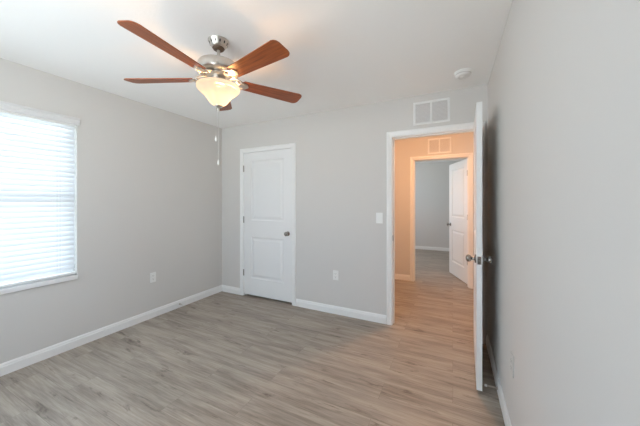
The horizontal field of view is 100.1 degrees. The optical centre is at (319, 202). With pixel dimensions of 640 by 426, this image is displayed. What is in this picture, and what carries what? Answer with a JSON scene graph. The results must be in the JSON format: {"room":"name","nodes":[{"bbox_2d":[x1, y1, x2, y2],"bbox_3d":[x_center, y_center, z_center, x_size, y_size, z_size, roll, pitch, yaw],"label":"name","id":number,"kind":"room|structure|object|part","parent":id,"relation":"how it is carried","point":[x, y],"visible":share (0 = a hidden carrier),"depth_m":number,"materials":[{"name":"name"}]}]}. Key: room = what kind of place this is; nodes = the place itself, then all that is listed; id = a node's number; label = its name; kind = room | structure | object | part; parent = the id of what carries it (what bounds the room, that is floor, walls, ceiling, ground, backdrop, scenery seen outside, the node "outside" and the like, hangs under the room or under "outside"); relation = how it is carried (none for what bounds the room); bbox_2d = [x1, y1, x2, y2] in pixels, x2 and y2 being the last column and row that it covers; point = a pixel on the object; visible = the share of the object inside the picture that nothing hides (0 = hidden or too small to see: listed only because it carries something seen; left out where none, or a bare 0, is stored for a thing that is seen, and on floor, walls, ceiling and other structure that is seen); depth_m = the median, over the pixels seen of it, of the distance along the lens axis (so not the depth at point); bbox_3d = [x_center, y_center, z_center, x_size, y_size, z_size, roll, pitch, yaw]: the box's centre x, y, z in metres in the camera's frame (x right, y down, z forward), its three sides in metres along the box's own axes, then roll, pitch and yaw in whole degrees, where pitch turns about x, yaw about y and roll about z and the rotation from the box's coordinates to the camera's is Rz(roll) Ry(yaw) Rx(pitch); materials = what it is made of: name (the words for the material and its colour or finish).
{"room":"empty bedroom","nodes":[
{"label":"empty bedroom","id":0,"kind":"room"},
{"bbox_2d":[0,58,221,363],"bbox_3d":[-2.087,0.112,2.926,0.120,2.440,4.350,0,0,26],"label":"wall","id":1,"kind":"structure","parent":0,"point":[148,179],"depth_m":2.80,"materials":[{"name":"white paint"}]},
{"bbox_2d":[0,129,77,294],"bbox_3d":[-2.618,-0.017,1.833,0.138,1.446,1.481,0,0,26],"label":"window","id":2,"kind":"structure","parent":1,"relation":"in","point":[19,287],"depth_m":2.24,"materials":[{"name":"white plastic"}]},
{"bbox_3d":[-2.594,0.687,1.821,0.083,0.038,1.481,0,0,26],"label":"sill","id":3,"kind":"part","parent":2,"relation":"part of","materials":[{"name":"white wood"}]},
{"bbox_2d":[0,101,79,287],"bbox_3d":[-2.590,-0.057,1.820,0.084,1.434,1.511,0,0,26],"label":"window blind","id":4,"kind":"object","parent":2,"relation":"attached to","point":[37,176],"visible":1,"depth_m":2.25,"materials":[{"name":"white plastic"}]},
{"bbox_3d":[-2.603,0.651,1.826,0.050,0.018,1.469,0,0,26],"label":"rail","id":5,"kind":"part","parent":4,"relation":"part of","materials":[{"name":"white plastic"}]},
{"bbox_2d":[0,285,221,376],"bbox_3d":[-2.204,1.286,2.538,0.014,0.092,3.312,0,0,26],"label":"baseboard","id":6,"kind":"structure","parent":1,"relation":"attached to","point":[10,366],"depth_m":2.58,"materials":[{"name":"white wood"}]},
{"bbox_2d":[150,272,155,282],"bbox_3d":[-1.931,0.869,3.097,0.008,0.114,0.070,0,0,26],"label":"wall outlet","id":7,"kind":"object","parent":1,"relation":"attached to","point":[152,275],"visible":1,"depth_m":3.10,"materials":[{"name":"white plastic"}]},
{"bbox_2d":[0,249,504,425],"bbox_3d":[1.127,1.372,3.738,5.500,0.080,8.900,0,0,26],"label":"floor","id":8,"kind":"structure","parent":0,"point":[222,358],"depth_m":2.13,"materials":[{"name":"laminate"}]},
{"bbox_2d":[0,0,511,162],"bbox_3d":[1.127,-1.158,3.738,5.500,0.100,8.900,0,0,26],"label":"ceiling","id":9,"kind":"structure","parent":0,"point":[344,53],"depth_m":1.88,"materials":[{"name":"white paint"}]},
{"bbox_2d":[117,20,301,164],"bbox_3d":[-0.740,-0.680,1.846,1.186,0.855,1.230,0,0,0],"label":"ceiling fan","id":10,"kind":"object","parent":9,"relation":"hanging from","point":[219,73],"visible":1,"depth_m":1.74,"materials":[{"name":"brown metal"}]},
{"bbox_3d":[-1.093,-0.842,1.855,0.477,0.034,0.132,0,0,2],"label":"blade","id":11,"kind":"part","parent":10,"relation":"part of","materials":[{"name":"brown wood"}]},
{"bbox_3d":[-0.833,-0.842,1.468,0.132,0.034,0.477,0,0,20],"label":"blade","id":12,"kind":"part","parent":10,"relation":"part of","materials":[{"name":"brown wood"}]},
{"bbox_3d":[-0.697,-0.731,1.841,0.284,0.137,0.284,0,0,0],"label":"lamp shade","id":13,"kind":"part","parent":10,"relation":"part of","materials":[{"name":"white glass"}]},
{"bbox_3d":[-0.697,-0.471,1.838,0.002,0.364,0.002,0,0,0],"label":"pull chain","id":14,"kind":"part","parent":10,"relation":"part of","materials":[{"name":"silver metal"}]},
{"bbox_3d":[-0.806,-0.842,2.222,0.132,0.034,0.477,0,0,-16],"label":"blade","id":15,"kind":"part","parent":10,"relation":"part of","materials":[{"name":"brown wood"}]},
{"bbox_3d":[-0.385,-0.842,1.597,0.477,0.034,0.132,0,0,38],"label":"blade","id":16,"kind":"part","parent":10,"relation":"part of","materials":[{"name":"brown wood"}]},
{"bbox_3d":[-0.368,-0.842,2.063,0.477,0.034,0.132,0,0,-34],"label":"blade","id":17,"kind":"part","parent":10,"relation":"part of","materials":[{"name":"brown wood"}]},
{"bbox_2d":[454,68,471,78],"bbox_3d":[1.218,-1.085,2.282,0.136,0.046,0.136,0,0,26],"label":"smoke detector","id":18,"kind":"object","parent":9,"relation":"attached to","point":[464,73],"visible":1,"depth_m":2.25,"materials":[{"name":"white plastic"}]},
{"bbox_2d":[222,84,487,343],"bbox_3d":[0.751,0.112,2.990,4.909,2.440,0.120,0,0,26],"label":"wall","id":19,"kind":"structure","parent":0,"point":[341,154],"depth_m":3.18,"materials":[{"name":"white paint"}]},
{"bbox_2d":[222,285,239,294],"bbox_3d":[-1.315,1.286,3.938,0.365,0.092,0.014,0,0,26],"label":"baseboard","id":20,"kind":"structure","parent":19,"relation":"attached to","point":[229,289],"depth_m":3.93,"materials":[{"name":"white wood"}]},
{"bbox_2d":[243,148,291,302],"bbox_3d":[-0.733,0.303,3.643,0.824,2.002,0.102,0,0,26],"label":"door","id":21,"kind":"structure","parent":19,"relation":"in","point":[267,218],"depth_m":3.64,"materials":[{"name":"white paint"}]},
{"bbox_2d":[240,143,295,305],"bbox_3d":[-0.700,0.284,3.708,0.933,2.095,0.152,0,0,26],"label":"door frame","id":22,"kind":"structure","parent":19,"relation":"attached to","point":[290,145],"depth_m":3.57,"materials":[{"name":"white wood"}]},
{"bbox_2d":[333,270,337,279],"bbox_3d":[0.187,0.872,3.197,0.070,0.114,0.008,0,0,26],"label":"wall outlet","id":23,"kind":"object","parent":19,"relation":"attached to","point":[335,273],"visible":1,"depth_m":3.20,"materials":[{"name":"white plastic"}]},
{"bbox_2d":[296,299,385,323],"bbox_3d":[0.208,1.286,3.184,1.152,0.092,0.014,0,0,26],"label":"baseboard","id":24,"kind":"structure","parent":19,"relation":"attached to","point":[353,313],"depth_m":3.15,"materials":[{"name":"white wood"}]},
{"bbox_2d":[376,213,382,222],"bbox_3d":[0.657,0.175,2.963,0.074,0.118,0.010,0,0,26],"label":"light switch","id":25,"kind":"object","parent":19,"relation":"attached to","point":[379,216],"visible":1,"depth_m":2.96,"materials":[{"name":"white plastic"}]},
{"bbox_2d":[413,97,449,125],"bbox_3d":[1.132,-0.921,2.728,0.347,0.240,0.010,0,0,26],"label":"air vent","id":26,"kind":"object","parent":19,"relation":"in","point":[436,110],"visible":1,"depth_m":2.72,"materials":[{"name":"white metal"}]},
{"bbox_2d":[387,121,484,343],"bbox_3d":[1.170,0.284,2.782,0.920,2.095,0.152,0,0,26],"label":"door frame","id":27,"kind":"structure","parent":19,"relation":"attached to","point":[464,127],"depth_m":2.90,"materials":[{"name":"white wood"}]},
{"bbox_2d":[466,102,492,390],"bbox_3d":[1.295,0.306,2.207,0.169,2.011,0.792,0,0,28],"label":"door","id":28,"kind":"structure","parent":19,"relation":"in","point":[478,258],"depth_m":1.87,"materials":[{"name":"white paint"}]},
{"bbox_3d":[1.095,0.407,1.946,0.067,0.062,0.062,0,0,29],"label":"knob","id":29,"kind":"part","parent":28,"relation":"part of","materials":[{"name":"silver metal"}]},
{"bbox_3d":[1.185,0.407,1.897,0.067,0.062,0.062,0,0,29],"label":"knob","id":30,"kind":"part","parent":28,"relation":"part of","materials":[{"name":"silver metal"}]},
{"bbox_2d":[395,132,473,282],"bbox_3d":[1.902,0.112,4.425,4.120,2.440,0.120,0,0,26],"label":"wall","id":31,"kind":"structure","parent":0,"point":[405,149],"depth_m":4.57,"materials":[{"name":"white paint"}]},
{"bbox_2d":[395,274,409,280],"bbox_3d":[1.142,1.286,4.727,0.849,0.092,0.014,0,0,26],"label":"baseboard","id":32,"kind":"structure","parent":31,"relation":"attached to","point":[397,276],"depth_m":4.59,"materials":[{"name":"white wood"}]},
{"bbox_2d":[428,137,450,153],"bbox_3d":[1.934,-0.917,4.337,0.349,0.250,0.010,0,0,26],"label":"air vent","id":33,"kind":"object","parent":31,"relation":"in","point":[435,145],"visible":1,"depth_m":4.33,"materials":[{"name":"white metal"}]},
{"bbox_2d":[410,153,472,288],"bbox_3d":[1.971,0.284,4.391,0.928,2.095,0.152,0,0,26],"label":"door frame","id":34,"kind":"structure","parent":31,"relation":"attached to","point":[469,156],"depth_m":4.24,"materials":[{"name":"white wood"}]},
{"bbox_2d":[447,159,466,283],"bbox_3d":[2.421,0.309,4.672,0.169,2.018,0.804,0,0,6],"label":"door","id":35,"kind":"structure","parent":31,"relation":"in","point":[457,223],"depth_m":4.65,"materials":[{"name":"white paint"}]},
{"bbox_2d":[415,161,458,247],"bbox_3d":[3.291,0.112,7.431,3.700,2.440,0.120,0,0,26],"label":"wall","id":36,"kind":"structure","parent":0,"point":[432,178],"depth_m":7.45,"materials":[{"name":"white paint"}]},
{"bbox_2d":[415,246,448,250],"bbox_3d":[3.261,1.286,7.371,3.700,0.092,0.014,0,0,26],"label":"baseboard","id":37,"kind":"structure","parent":36,"relation":"attached to","point":[416,247],"depth_m":7.43,"materials":[{"name":"white wood"}]},
{"bbox_2d":[488,0,639,425],"bbox_3d":[0.866,0.112,0.951,0.120,2.440,3.432,0,0,26],"label":"wall","id":38,"kind":"structure","parent":0,"point":[564,81],"depth_m":0.79,"materials":[{"name":"white paint"}]},
{"bbox_2d":[486,334,511,425],"bbox_3d":[0.832,1.286,1.034,0.014,0.092,3.312,0,0,26],"label":"baseboard","id":39,"kind":"structure","parent":38,"relation":"attached to","point":[505,413],"depth_m":1.83,"materials":[{"name":"white wood"}]},
{"bbox_2d":[510,351,513,377],"bbox_3d":[1.047,0.884,1.462,0.008,0.114,0.070,0,0,26],"label":"wall outlet","id":40,"kind":"object","parent":38,"relation":"attached to","point":[511,354],"visible":1,"depth_m":1.45,"materials":[{"name":"white plastic"}]}
]}

